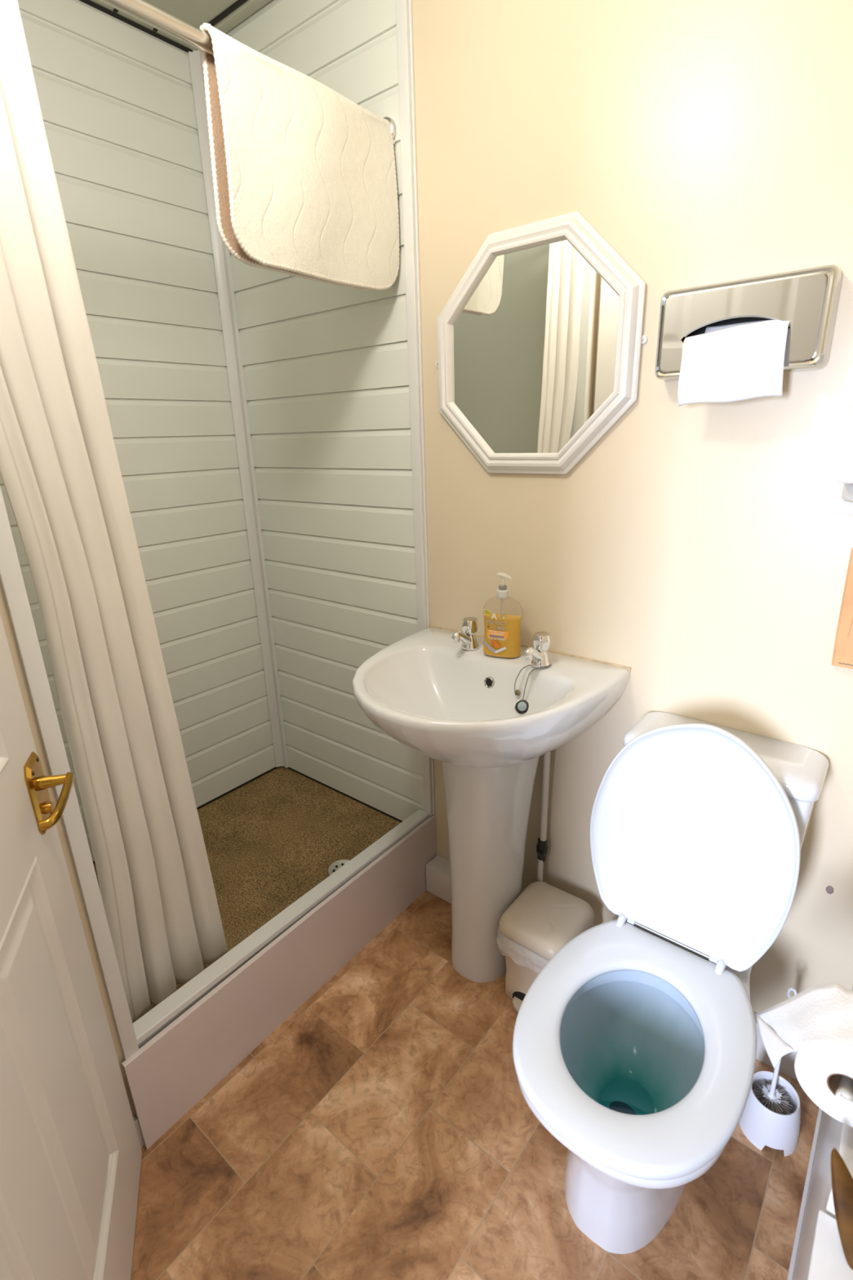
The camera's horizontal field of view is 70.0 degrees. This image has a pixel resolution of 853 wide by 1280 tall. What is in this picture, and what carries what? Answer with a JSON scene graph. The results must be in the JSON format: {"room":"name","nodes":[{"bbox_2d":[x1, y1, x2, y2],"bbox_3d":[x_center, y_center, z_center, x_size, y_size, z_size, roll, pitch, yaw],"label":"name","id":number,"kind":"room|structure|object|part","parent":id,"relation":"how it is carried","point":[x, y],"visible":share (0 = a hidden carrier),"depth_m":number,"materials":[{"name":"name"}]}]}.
{"room":"bathroom","nodes":[
{"label":"bathroom","id":0,"kind":"room"},
{"bbox_2d":[0,582,136,1117],"bbox_3d":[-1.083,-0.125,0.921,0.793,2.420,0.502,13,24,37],"label":"door frame","id":1,"kind":"structure","parent":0,"point":[6,620],"depth_m":1.02,"materials":[{"name":"beige paint"}]},
{"bbox_2d":[0,614,142,1279],"bbox_3d":[-0.470,0.204,0.571,0.089,1.974,0.755,-8,20,-17],"label":"door","id":2,"kind":"structure","parent":1,"relation":"in","point":[71,1152],"depth_m":0.85,"materials":[{"name":"white paint"}]},
{"bbox_3d":[-0.579,0.229,0.911,0.007,0.115,0.060,-8,20,-17],"label":"plate","id":3,"kind":"part","parent":2,"relation":"part of","materials":[{"name":"gold metal"}]},
{"bbox_3d":[-0.540,0.229,0.873,0.046,0.031,0.113,-8,20,-17],"label":"handle","id":4,"kind":"part","parent":2,"relation":"part of","materials":[{"name":"gold metal"}]},
{"bbox_2d":[133,1115,143,1147],"bbox_3d":[-0.734,1.057,1.055,0.014,0.075,0.485,13,24,37],"label":"baseboard","id":5,"kind":"structure","parent":1,"relation":"attached to","point":[138,1131],"depth_m":1.22,"materials":[{"name":"white paint"}]},
{"bbox_2d":[144,0,247,28],"bbox_3d":[-0.641,-1.427,1.091,0.789,0.048,1.000,13,24,37],"label":"ceiling","id":6,"kind":"structure","parent":0,"point":[194,12],"depth_m":1.48,"materials":[{"name":"white paint"}]},
{"bbox_2d":[130,889,818,1279],"bbox_3d":[-0.688,1.264,0.637,2.350,0.050,3.200,13,24,37],"label":"floor","id":7,"kind":"structure","parent":0,"point":[386,1129],"depth_m":1.19,"materials":[{"name":"laminate"}]},
{"bbox_2d":[93,766,436,1149],"bbox_3d":[-0.558,0.714,1.778,0.757,0.252,0.978,13,24,37],"label":"shower tray","id":8,"kind":"object","parent":7,"relation":"on","point":[305,874],"visible":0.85,"depth_m":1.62,"materials":[{"name":"white plastic"}]},
{"bbox_2d":[351,625,631,982],"bbox_3d":[0.091,0.479,1.472,0.568,0.856,0.482,13,24,37],"label":"washbasin","id":9,"kind":"object","parent":7,"relation":"on","point":[449,704],"visible":0.93,"depth_m":1.43,"materials":[{"name":"white ceramic"}]},
{"bbox_2d":[451,617,479,650],"bbox_3d":[0.092,-0.011,1.482,0.045,0.075,0.094,13,24,37],"label":"tap","id":10,"kind":"object","parent":9,"relation":"on","point":[468,637],"visible":1,"depth_m":1.48,"materials":[{"name":"silver metal"}]},
{"bbox_3d":[0.088,-0.002,1.478,0.025,0.054,0.076,13,24,37],"label":"spout","id":11,"kind":"part","parent":10,"relation":"part of","materials":[{"name":"silver metal"}]},
{"bbox_3d":[0.107,-0.032,1.494,0.042,0.039,0.039,13,24,37],"label":"knob","id":12,"kind":"part","parent":10,"relation":"part of","materials":[{"name":"silver metal"}]},
{"bbox_2d":[351,626,630,768],"bbox_3d":[0.082,0.177,1.369,0.568,0.213,0.482,13,24,37],"label":"basin","id":13,"kind":"object","parent":9,"relation":"in","point":[444,701],"depth_m":1.35,"materials":[{"name":"white ceramic"}]},
{"bbox_2d":[483,572,521,657],"bbox_3d":[0.177,-0.060,1.424,0.091,0.200,0.052,7,21,24],"label":"soap bottle","id":14,"kind":"object","parent":9,"relation":"on","point":[502,613],"visible":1,"depth_m":1.41,"materials":[{"name":"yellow plastic"}]},
{"bbox_2d":[514,663,551,715],"bbox_3d":[0.239,0.111,1.378,0.094,0.106,0.039,-16,23,-36],"label":"plug","id":15,"kind":"object","parent":9,"relation":"hanging from","point":[522,705],"visible":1,"depth_m":1.36,"materials":[{"name":"silver metal"}]},
{"bbox_3d":[0.217,0.152,1.371,0.039,0.035,0.028,13,24,37],"label":"plate","id":16,"kind":"part","parent":15,"relation":"part of","materials":[{"name":"black metal"}]},
{"bbox_3d":[0.217,0.090,1.374,0.054,0.061,0.007,-15,23,-34],"label":"chain","id":17,"kind":"part","parent":15,"relation":"part of","materials":[{"name":"silver metal"}]},
{"bbox_3d":[0.250,0.095,1.367,0.083,0.068,0.008,-12,21,-27],"label":"chain","id":18,"kind":"part","parent":15,"relation":"part of","materials":[{"name":"silver metal"}]},
{"bbox_2d":[522,631,551,668],"bbox_3d":[0.244,0.027,1.356,0.045,0.075,0.094,13,24,37],"label":"tap","id":19,"kind":"object","parent":9,"relation":"on","point":[539,655],"visible":1,"depth_m":1.35,"materials":[{"name":"silver metal"}]},
{"bbox_3d":[0.239,0.036,1.353,0.025,0.054,0.076,13,24,37],"label":"spout","id":20,"kind":"part","parent":19,"relation":"part of","materials":[{"name":"silver metal"}]},
{"bbox_3d":[0.259,0.006,1.369,0.042,0.039,0.039,13,24,37],"label":"knob","id":21,"kind":"part","parent":19,"relation":"part of","materials":[{"name":"silver metal"}]},
{"bbox_2d":[536,751,551,881],"bbox_3d":[0.301,0.518,1.578,0.030,0.700,0.044,2,19,11],"label":"supply pipe","id":22,"kind":"object","parent":9,"relation":"attached to","point":[542,846],"visible":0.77,"depth_m":1.56,"materials":[{"name":"white plastic"}]},
{"bbox_2d":[496,881,594,1012],"bbox_3d":[0.296,0.773,1.526,0.201,0.252,0.219,13,24,37],"label":"pedal bin","id":23,"kind":"object","parent":7,"relation":"on","point":[544,917],"visible":0.8,"depth_m":1.47,"materials":[{"name":"beige plastic"}]},
{"bbox_3d":[0.296,0.673,1.492,0.184,0.040,0.203,13,24,37],"label":"lid","id":24,"kind":"part","parent":23,"relation":"part of","materials":[{"name":"beige plastic"}]},
{"bbox_2d":[512,711,829,1253],"bbox_3d":[0.412,0.597,1.109,0.382,0.846,0.678,13,24,37],"label":"toilet","id":25,"kind":"object","parent":7,"relation":"on","point":[634,1045],"visible":1,"depth_m":1.11,"materials":[{"name":"white ceramic"}]},
{"bbox_2d":[608,1101,636,1115],"bbox_3d":[0.358,0.861,1.107,0.052,0.001,0.040,13,24,37],"label":"outlet","id":26,"kind":"object","parent":25,"relation":"attached to","point":[618,1106],"depth_m":1.12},
{"bbox_3d":[0.347,0.787,1.065,0.264,0.238,0.332,13,24,37],"label":"bowl interior","id":27,"kind":"part","parent":25,"relation":"part of","materials":[{"name":"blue ceramic"}]},
{"bbox_3d":[0.420,0.820,1.170,0.344,0.384,0.635,13,24,37],"label":"bowl","id":28,"kind":"part","parent":25,"relation":"part of","materials":[{"name":"ceramic"}]},
{"bbox_3d":[0.347,0.656,1.026,0.357,0.021,0.439,13,24,37],"label":"seat","id":29,"kind":"part","parent":25,"relation":"part of","materials":[{"name":"white plastic"}]},
{"bbox_3d":[0.482,0.588,1.195,0.158,0.011,0.011,13,24,37],"label":"hinge rod","id":30,"kind":"part","parent":25,"relation":"part of","materials":[{"name":"grey metal"}]},
{"bbox_3d":[0.490,0.367,1.147,0.370,0.438,0.082,13,24,37],"label":"lid","id":31,"kind":"part","parent":25,"relation":"part of","materials":[{"name":"white plastic"}]},
{"bbox_3d":[0.575,0.216,1.187,0.344,0.034,0.150,13,24,37],"label":"cistern lid","id":32,"kind":"part","parent":25,"relation":"part of","materials":[{"name":"ceramic"}]},
{"bbox_2d":[738,987,800,1156],"bbox_3d":[0.689,0.841,1.188,0.106,0.317,0.110,13,24,37],"label":"toilet brush","id":33,"kind":"object","parent":7,"relation":"on","point":[771,1117],"visible":0.95,"depth_m":1.20,"materials":[{"name":"white plastic"}]},
{"bbox_3d":[0.697,0.790,1.196,0.018,0.226,0.061,13,24,37],"label":"handle","id":34,"kind":"part","parent":33,"relation":"part of","materials":[{"name":"white plastic"}]},
{"bbox_2d":[803,1209,852,1279],"bbox_3d":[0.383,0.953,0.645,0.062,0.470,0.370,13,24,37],"label":"base cabinet","id":35,"kind":"object","parent":7,"relation":"on","point":[827,1260],"visible":0.86,"depth_m":0.68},
{"bbox_2d":[831,1146,852,1270],"bbox_3d":[0.469,0.628,0.664,0.022,0.129,0.068,-17,24,-38],"label":"ornament","id":36,"kind":"object","parent":35,"relation":"on","point":[842,1178],"visible":1,"depth_m":0.67,"materials":[{"name":"brown wood"}]},
{"bbox_2d":[225,0,852,1013],"bbox_3d":[0.134,-0.351,1.510,1.979,2.500,0.090,13,24,37],"label":"wall","id":37,"kind":"structure","parent":0,"point":[700,549],"depth_m":1.23,"materials":[{"name":"beige paint"}]},
{"bbox_2d":[187,50,288,768],"bbox_3d":[-0.581,-0.548,1.969,0.041,2.179,0.030,13,24,37],"label":"trim","id":38,"kind":"structure","parent":37,"relation":"attached to","point":[221,255],"depth_m":1.92,"materials":[{"name":"white plastic"}]},
{"bbox_2d":[100,0,397,145],"bbox_3d":[-0.387,-0.999,1.006,0.060,0.060,0.956,13,24,37],"label":"rail","id":39,"kind":"object","parent":37,"relation":"attached to","point":[143,11],"visible":0.36,"depth_m":0.97,"materials":[{"name":"metal"}]},
{"bbox_2d":[0,0,227,1023],"bbox_3d":[-0.587,-0.063,1.075,0.102,1.842,0.286,8,21,26],"label":"shower curtain","id":40,"kind":"object","parent":39,"relation":"hanging from","point":[60,472],"visible":0.98,"depth_m":1.04,"materials":[{"name":"white fabric"}]},
{"bbox_2d":[198,22,399,291],"bbox_3d":[-0.225,-0.924,1.235,0.065,0.349,0.462,13,24,37],"label":"bath mat","id":41,"kind":"object","parent":39,"relation":"hanging from","point":[304,177],"visible":1,"depth_m":1.17,"materials":[{"name":"beige fabric"}]},
{"bbox_2d":[395,0,435,815],"bbox_3d":[-0.021,-0.460,1.545,0.034,2.107,0.014,13,24,37],"label":"trim","id":42,"kind":"structure","parent":37,"relation":"attached to","point":[404,22],"depth_m":1.43,"materials":[{"name":"white plastic"}]},
{"bbox_2d":[435,211,647,474],"bbox_3d":[0.211,-0.601,1.286,0.503,0.481,0.027,13,24,37],"label":"octagonal mirror","id":43,"kind":"object","parent":37,"relation":"attached to","point":[540,339],"visible":1,"depth_m":1.26,"materials":[{"name":"paint"}]},
{"bbox_3d":[0.214,-0.601,1.287,0.396,0.396,0.005,13,24,37],"label":"glass","id":44,"kind":"part","parent":43,"relation":"part of","materials":[{"name":"mirror"}]},
{"bbox_2d":[426,854,798,1081],"bbox_3d":[0.430,0.826,1.597,1.060,0.098,0.060,13,24,37],"label":"baseboard","id":45,"kind":"structure","parent":37,"relation":"attached to","point":[437,869],"depth_m":1.84,"materials":[{"name":"white paint"}]},
{"bbox_2d":[655,264,842,380],"bbox_3d":[0.529,-0.525,1.025,0.264,0.143,0.052,13,24,37],"label":"dispenser","id":46,"kind":"object","parent":37,"relation":"attached to","point":[806,298],"visible":0.77,"depth_m":0.97,"materials":[{"name":"silver metal"}]},
{"bbox_2d":[677,319,790,405],"bbox_3d":[0.513,-0.463,1.021,0.166,0.126,0.050,13,24,37],"label":"tissue","id":47,"kind":"object","parent":46,"relation":"hanging from","point":[744,362],"visible":1,"depth_m":1.00,"materials":[{"name":"paper"}]},
{"bbox_2d":[826,885,834,893],"bbox_3d":[0.796,0.494,1.202,0.013,0.019,0.001,13,24,37],"label":"plug","id":48,"kind":"object","parent":37,"relation":"attached to","point":[829,889],"visible":1,"depth_m":1.20,"materials":[{"name":"white plastic"}]},
{"bbox_2d":[831,547,852,668],"bbox_3d":[0.764,-0.048,1.023,0.116,0.214,0.013,13,24,37],"label":"towel","id":49,"kind":"object","parent":37,"relation":"attached to","point":[842,656],"visible":1,"depth_m":1.06,"materials":[{"name":"brown fabric"}]},
{"bbox_2d":[832,404,852,515],"bbox_3d":[0.713,-0.318,0.927,0.126,0.263,0.075,13,24,37],"label":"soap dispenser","id":50,"kind":"object","parent":37,"relation":"attached to","point":[843,504],"visible":1,"depth_m":0.95,"materials":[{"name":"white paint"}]},
{"bbox_3d":[0.735,-0.327,0.953,0.126,0.263,0.004,13,24,37],"label":"plate","id":51,"kind":"part","parent":50,"relation":"part of","materials":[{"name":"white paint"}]},
{"bbox_3d":[0.715,-0.230,0.956,0.108,0.028,0.058,13,24,37],"label":"lever","id":52,"kind":"part","parent":50,"relation":"part of","materials":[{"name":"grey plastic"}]},
{"bbox_3d":[0.047,0.272,-0.354,0.370,2.420,3.200,13,24,37],"label":"wall","id":53,"kind":"structure","parent":0,"visible":0},
{"bbox_2d":[755,982,852,1127],"bbox_3d":[0.498,0.505,0.760,0.163,0.116,0.102,13,24,37],"label":"toilet roll","id":54,"kind":"object","parent":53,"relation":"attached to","point":[816,1022],"visible":1,"depth_m":0.74,"materials":[{"name":"paper"}]},
{"bbox_2d":[786,986,852,1279],"bbox_3d":[0.689,0.794,0.995,0.064,0.530,0.600,13,24,37],"label":"trim","id":55,"kind":"structure","parent":53,"relation":"attached to","point":[830,1132],"depth_m":0.93,"materials":[{"name":"white paint"}]},
{"bbox_2d":[835,1074,852,1116],"bbox_3d":[0.538,0.521,0.725,0.073,0.055,0.132,13,24,37],"label":"toilet roll holder","id":56,"kind":"object","parent":53,"relation":"attached to","point":[844,1092],"visible":0.66,"depth_m":0.70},
{"bbox_3d":[-0.921,-0.241,1.092,0.677,2.179,0.013,13,24,37],"label":"wall","id":57,"kind":"structure","parent":0,"visible":0},
{"bbox_2d":[0,487,138,1060],"bbox_3d":[-0.628,-0.197,0.867,0.065,2.135,0.027,13,24,37],"label":"trim","id":58,"kind":"structure","parent":57,"relation":"attached to","point":[11,580],"depth_m":0.98,"materials":[{"name":"white wood"}]},
{"bbox_3d":[-0.913,-0.402,1.677,0.048,2.450,1.070,13,24,37],"label":"wall","id":59,"kind":"structure","parent":0,"visible":0},
{"bbox_2d":[0,0,275,861],"bbox_3d":[-0.888,-0.429,1.647,0.006,2.178,0.968,13,24,37],"label":"wall","id":60,"kind":"structure","parent":59,"relation":"attached to","point":[116,99],"depth_m":1.71,"materials":[{"name":"white plastic"}]},
{"bbox_2d":[79,0,246,53],"bbox_3d":[-0.648,-1.395,1.093,0.693,0.014,0.947,13,24,37],"label":"trim","id":61,"kind":"structure","parent":60,"relation":"attached to","point":[238,2],"depth_m":1.50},
{"bbox_2d":[89,0,271,50],"bbox_3d":[-0.630,-1.392,1.075,0.733,0.009,0.943,13,24,37],"label":"trim","id":62,"kind":"structure","parent":60,"relation":"attached to","point":[249,7],"depth_m":1.50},
{"bbox_2d":[93,766,402,863],"bbox_3d":[-0.590,0.668,1.792,0.699,0.012,0.968,13,24,37],"label":"trim","id":63,"kind":"structure","parent":60,"relation":"attached to","point":[275,767],"depth_m":2.16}
]}

